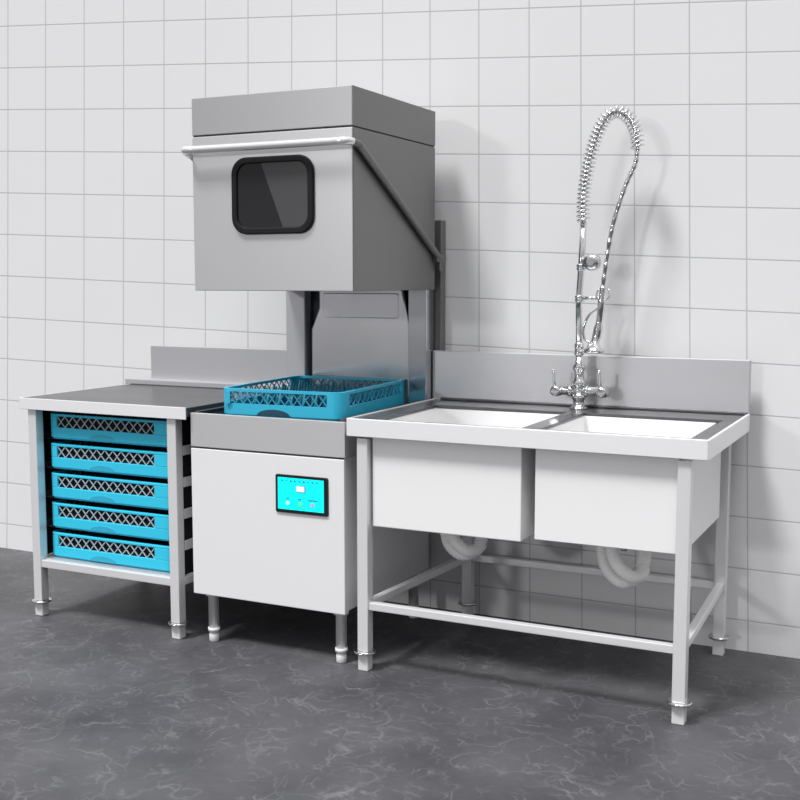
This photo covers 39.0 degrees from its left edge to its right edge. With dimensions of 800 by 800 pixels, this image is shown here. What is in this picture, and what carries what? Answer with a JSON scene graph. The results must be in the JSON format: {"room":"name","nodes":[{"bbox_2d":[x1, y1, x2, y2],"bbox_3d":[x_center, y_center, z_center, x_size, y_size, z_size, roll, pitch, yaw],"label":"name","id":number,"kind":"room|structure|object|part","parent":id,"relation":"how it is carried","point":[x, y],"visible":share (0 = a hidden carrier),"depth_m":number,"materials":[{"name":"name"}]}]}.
{"room":"commercial kitchen","nodes":[
{"label":"commercial kitchen","id":0,"kind":"room"},
{"bbox_2d":[0,0,799,658],"bbox_3d":[-0.519,-0.922,4.577,10.000,3.420,0.150,3,7,26],"label":"wall","id":1,"kind":"structure","parent":0,"point":[97,252],"depth_m":4.10,"materials":[{"name":"white tile"}]},
{"bbox_2d":[151,345,286,384],"bbox_3d":[-0.730,-0.143,4.592,0.690,0.142,0.022,3,7,26],"label":"backsplash","id":2,"kind":"structure","parent":1,"relation":"attached to","point":[222,364],"depth_m":4.58,"materials":[{"name":"silver metal"}]},
{"bbox_2d":[433,350,751,413],"bbox_3d":[0.634,-0.055,3.935,1.134,0.206,0.022,3,7,26],"label":"backsplash","id":3,"kind":"structure","parent":1,"relation":"attached to","point":[636,381],"depth_m":3.88,"materials":[{"name":"silver metal"}]},
{"bbox_2d":[0,547,799,799],"bbox_3d":[-1.729,1.071,2.302,10.000,0.100,5.357,3,7,26],"label":"floor","id":4,"kind":"structure","parent":0,"point":[99,700],"depth_m":3.33,"materials":[{"name":"grey concrete"}]},
{"bbox_2d":[19,345,286,638],"bbox_3d":[-0.924,0.306,4.356,0.791,0.985,0.699,3,7,26],"label":"table","id":5,"kind":"object","parent":4,"relation":"on","point":[184,380],"visible":0.51,"depth_m":4.21,"materials":[{"name":"grey metal"}]},
{"bbox_3d":[-1.352,0.389,4.225,0.038,0.732,0.038,3,7,26],"label":"leg","id":6,"kind":"part","parent":5,"relation":"part of","materials":[{"name":"silver metal"}]},
{"bbox_3d":[-1.227,0.278,4.496,0.004,0.570,0.570,3,7,26],"label":"panel","id":7,"kind":"part","parent":5,"relation":"part of","materials":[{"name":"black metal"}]},
{"bbox_2d":[45,536,169,575],"bbox_3d":[-0.940,0.580,4.376,0.640,0.004,0.590,3,7,26],"label":"shelf","id":8,"kind":"object","parent":5,"relation":"attached to","point":[51,560],"depth_m":4.13,"materials":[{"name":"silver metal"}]},
{"bbox_2d":[51,411,166,446],"bbox_3d":[-0.939,0.084,4.309,0.586,0.094,0.522,3,7,26],"label":"dish rack","id":9,"kind":"object","parent":5,"relation":"in","point":[145,431],"visible":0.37,"depth_m":4.09,"materials":[{"name":"teal plastic"}]},
{"bbox_2d":[51,439,167,478],"bbox_3d":[-0.942,0.196,4.322,0.586,0.094,0.522,3,7,26],"label":"dish rack","id":10,"kind":"object","parent":5,"relation":"in","point":[114,458],"visible":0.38,"depth_m":4.11,"materials":[{"name":"teal plastic"}]},
{"bbox_2d":[52,499,168,540],"bbox_3d":[-0.946,0.420,4.348,0.586,0.094,0.522,3,7,26],"label":"dish rack","id":11,"kind":"object","parent":5,"relation":"in","point":[106,518],"visible":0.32,"depth_m":4.13,"materials":[{"name":"teal plastic"}]},
{"bbox_2d":[52,469,168,509],"bbox_3d":[-0.944,0.308,4.335,0.586,0.094,0.522,3,7,26],"label":"dish rack","id":12,"kind":"object","parent":5,"relation":"in","point":[118,489],"visible":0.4,"depth_m":4.12,"materials":[{"name":"teal plastic"}]},
{"bbox_2d":[53,508,169,571],"bbox_3d":[-0.948,0.531,4.361,0.586,0.094,0.522,3,7,26],"label":"dish rack","id":13,"kind":"object","parent":5,"relation":"on","point":[92,546],"visible":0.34,"depth_m":4.15,"materials":[{"name":"teal plastic"}]},
{"bbox_3d":[-0.936,0.596,4.375,0.671,0.028,0.624,3,7,26],"label":"frame","id":14,"kind":"part","parent":5,"relation":"part of","materials":[{"name":"silver metal"}]},
{"bbox_3d":[-0.782,0.419,3.947,0.038,0.732,0.038,3,7,26],"label":"leg","id":15,"kind":"part","parent":5,"relation":"part of","materials":[{"name":"silver metal"}]},
{"bbox_3d":[-0.639,0.309,4.211,0.003,0.570,0.570,3,7,26],"label":"panel","id":16,"kind":"part","parent":5,"relation":"part of","materials":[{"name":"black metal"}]},
{"bbox_2d":[181,85,445,663],"bbox_3d":[-0.281,-0.097,4.016,0.669,1.858,0.766,3,7,26],"label":"dishwasher","id":17,"kind":"object","parent":4,"relation":"on","point":[324,197],"visible":0.9,"depth_m":3.74,"materials":[{"name":"silver metal"}]},
{"bbox_3d":[-0.576,-0.688,4.079,0.029,0.371,0.655,3,7,26],"label":"arm","id":18,"kind":"part","parent":17,"relation":"part of","materials":[{"name":"silver metal"}]},
{"bbox_3d":[-0.651,0.734,3.948,0.052,0.140,0.052,3,7,26],"label":"leg","id":19,"kind":"part","parent":17,"relation":"part of","materials":[{"name":"silver metal"}]},
{"bbox_3d":[-0.446,0.431,3.781,0.600,0.510,0.014,3,7,26],"label":"panel","id":20,"kind":"part","parent":17,"relation":"part of","materials":[{"name":"silver metal"}]},
{"bbox_3d":[-0.302,0.083,4.036,0.603,0.116,0.662,3,7,26],"label":"wash tank","id":21,"kind":"part","parent":17,"relation":"part of","materials":[{"name":"silver metal"}]},
{"bbox_3d":[-0.390,-0.228,4.391,0.084,0.440,0.065,3,7,26],"label":"column post","id":22,"kind":"part","parent":17,"relation":"part of","materials":[{"name":"silver metal"}]},
{"bbox_3d":[-0.321,0.311,3.697,0.198,0.127,0.008,3,7,26],"label":"control panel","id":23,"kind":"part","parent":17,"relation":"part of","materials":[{"name":"teal plastic"}]},
{"bbox_2d":[192,125,434,290],"bbox_3d":[-0.286,-0.642,3.939,0.610,0.516,0.634,3,7,26],"label":"hood","id":24,"kind":"object","parent":17,"relation":"attached to","point":[316,218],"depth_m":3.68,"materials":[{"name":"silver metal"}]},
{"bbox_2d":[224,375,403,420],"bbox_3d":[-0.294,-0.013,4.026,0.462,0.093,0.585,3,7,22],"label":"dish rack","id":25,"kind":"object","parent":17,"relation":"on","point":[301,401],"visible":0.98,"depth_m":3.86,"materials":[{"name":"teal plastic"}]},
{"bbox_3d":[-0.194,0.758,3.726,0.052,0.140,0.052,3,7,26],"label":"leg","id":26,"kind":"part","parent":17,"relation":"part of","materials":[{"name":"silver metal"}]},
{"bbox_3d":[-0.151,-0.208,4.274,0.421,0.425,0.016,3,7,26],"label":"plate","id":27,"kind":"part","parent":17,"relation":"part of","materials":[{"name":"silver metal"}]},
{"bbox_3d":[-0.150,-0.355,4.248,0.320,0.093,0.005,3,7,26],"label":"pressed panel","id":28,"kind":"part","parent":17,"relation":"part of","materials":[{"name":"silver metal"}]},
{"bbox_3d":[-0.011,-0.944,3.778,0.002,0.121,0.620,3,7,26],"label":"cap panel","id":29,"kind":"part","parent":17,"relation":"part of","materials":[{"name":"silver metal"}]},
{"bbox_3d":[-0.001,-0.658,3.800,0.029,0.371,0.656,3,7,26],"label":"arm","id":30,"kind":"part","parent":17,"relation":"part of","materials":[{"name":"silver metal"}]},
{"bbox_3d":[0.050,0.705,4.221,0.052,0.140,0.052,3,7,26],"label":"leg","id":31,"kind":"part","parent":17,"relation":"part of","materials":[{"name":"silver metal"}]},
{"bbox_3d":[0.077,-0.204,4.164,0.074,0.440,0.065,3,7,26],"label":"column post","id":32,"kind":"part","parent":17,"relation":"part of","materials":[{"name":"silver metal"}]},
{"bbox_3d":[0.140,-0.325,4.190,0.046,0.675,0.042,3,7,26],"label":"guide post","id":33,"kind":"part","parent":17,"relation":"part of","materials":[{"name":"silver metal"}]},
{"bbox_2d":[347,350,751,724],"bbox_3d":[0.493,0.371,3.686,1.137,0.999,0.730,3,7,26],"label":"sink","id":34,"kind":"object","parent":4,"relation":"on","point":[645,468],"visible":1,"depth_m":3.52,"materials":[{"name":"grey metal"}]},
{"bbox_3d":[-0.112,0.465,3.626,0.038,0.696,0.038,3,7,26],"label":"leg","id":35,"kind":"part","parent":34,"relation":"part of","materials":[{"name":"silver metal"}]},
{"bbox_2d":[372,408,560,541],"bbox_3d":[0.261,0.222,3.738,0.502,0.335,0.566,3,7,26],"label":"basin","id":36,"kind":"object","parent":34,"relation":"in","point":[481,491],"depth_m":3.49,"materials":[{"name":"silver metal"}]},
{"bbox_3d":[0.253,0.391,4.175,0.038,0.726,0.038,3,7,26],"label":"leg","id":37,"kind":"part","parent":34,"relation":"part of","materials":[{"name":"silver metal"}]},
{"bbox_2d":[356,399,744,439],"bbox_3d":[0.486,0.060,3.634,1.122,0.010,0.668,3,7,26],"label":"countertop","id":38,"kind":"structure","parent":34,"relation":"on","point":[567,414],"depth_m":3.73,"materials":[{"name":"grey metal"}]},
{"bbox_2d":[550,104,644,409],"bbox_3d":[0.652,-0.469,3.768,0.315,1.012,0.098,2,7,26],"label":"faucet","id":39,"kind":"object","parent":38,"relation":"on","point":[579,390],"visible":1,"depth_m":3.77,"materials":[{"name":"silver metal"}]},
{"bbox_3d":[0.528,-0.070,3.866,0.023,0.071,0.013,-3,7,-25],"label":"lever","id":40,"kind":"part","parent":39,"relation":"part of","materials":[{"name":"silver metal"}]},
{"bbox_2d":[561,355,597,409],"bbox_3d":[0.614,-0.061,3.851,0.157,0.185,0.060,3,7,26],"label":"faucet","id":41,"kind":"object","parent":39,"relation":"on","point":[579,389],"depth_m":3.84,"materials":[{"name":"silver metal"}]},
{"bbox_3d":[0.640,-0.251,3.784,0.059,0.125,0.015,1,6,9],"label":"squeeze lever","id":42,"kind":"part","parent":39,"relation":"part of","materials":[{"name":"silver metal"}]},
{"bbox_3d":[0.673,-0.064,3.795,0.023,0.071,0.013,-3,7,-25],"label":"lever","id":43,"kind":"part","parent":39,"relation":"part of","materials":[{"name":"silver metal"}]},
{"bbox_2d":[534,416,720,553],"bbox_3d":[0.722,0.240,3.514,0.437,0.322,0.566,3,7,26],"label":"basin","id":44,"kind":"object","parent":34,"relation":"in","point":[595,499],"depth_m":3.30,"materials":[{"name":"silver metal"}]},
{"bbox_3d":[0.797,0.512,3.183,0.038,0.696,0.038,3,7,26],"label":"leg","id":45,"kind":"part","parent":34,"relation":"part of","materials":[{"name":"silver metal"}]},
{"bbox_3d":[1.077,0.434,3.774,0.038,0.726,0.038,3,7,26],"label":"leg","id":46,"kind":"part","parent":34,"relation":"part of","materials":[{"name":"silver metal"}]}
]}

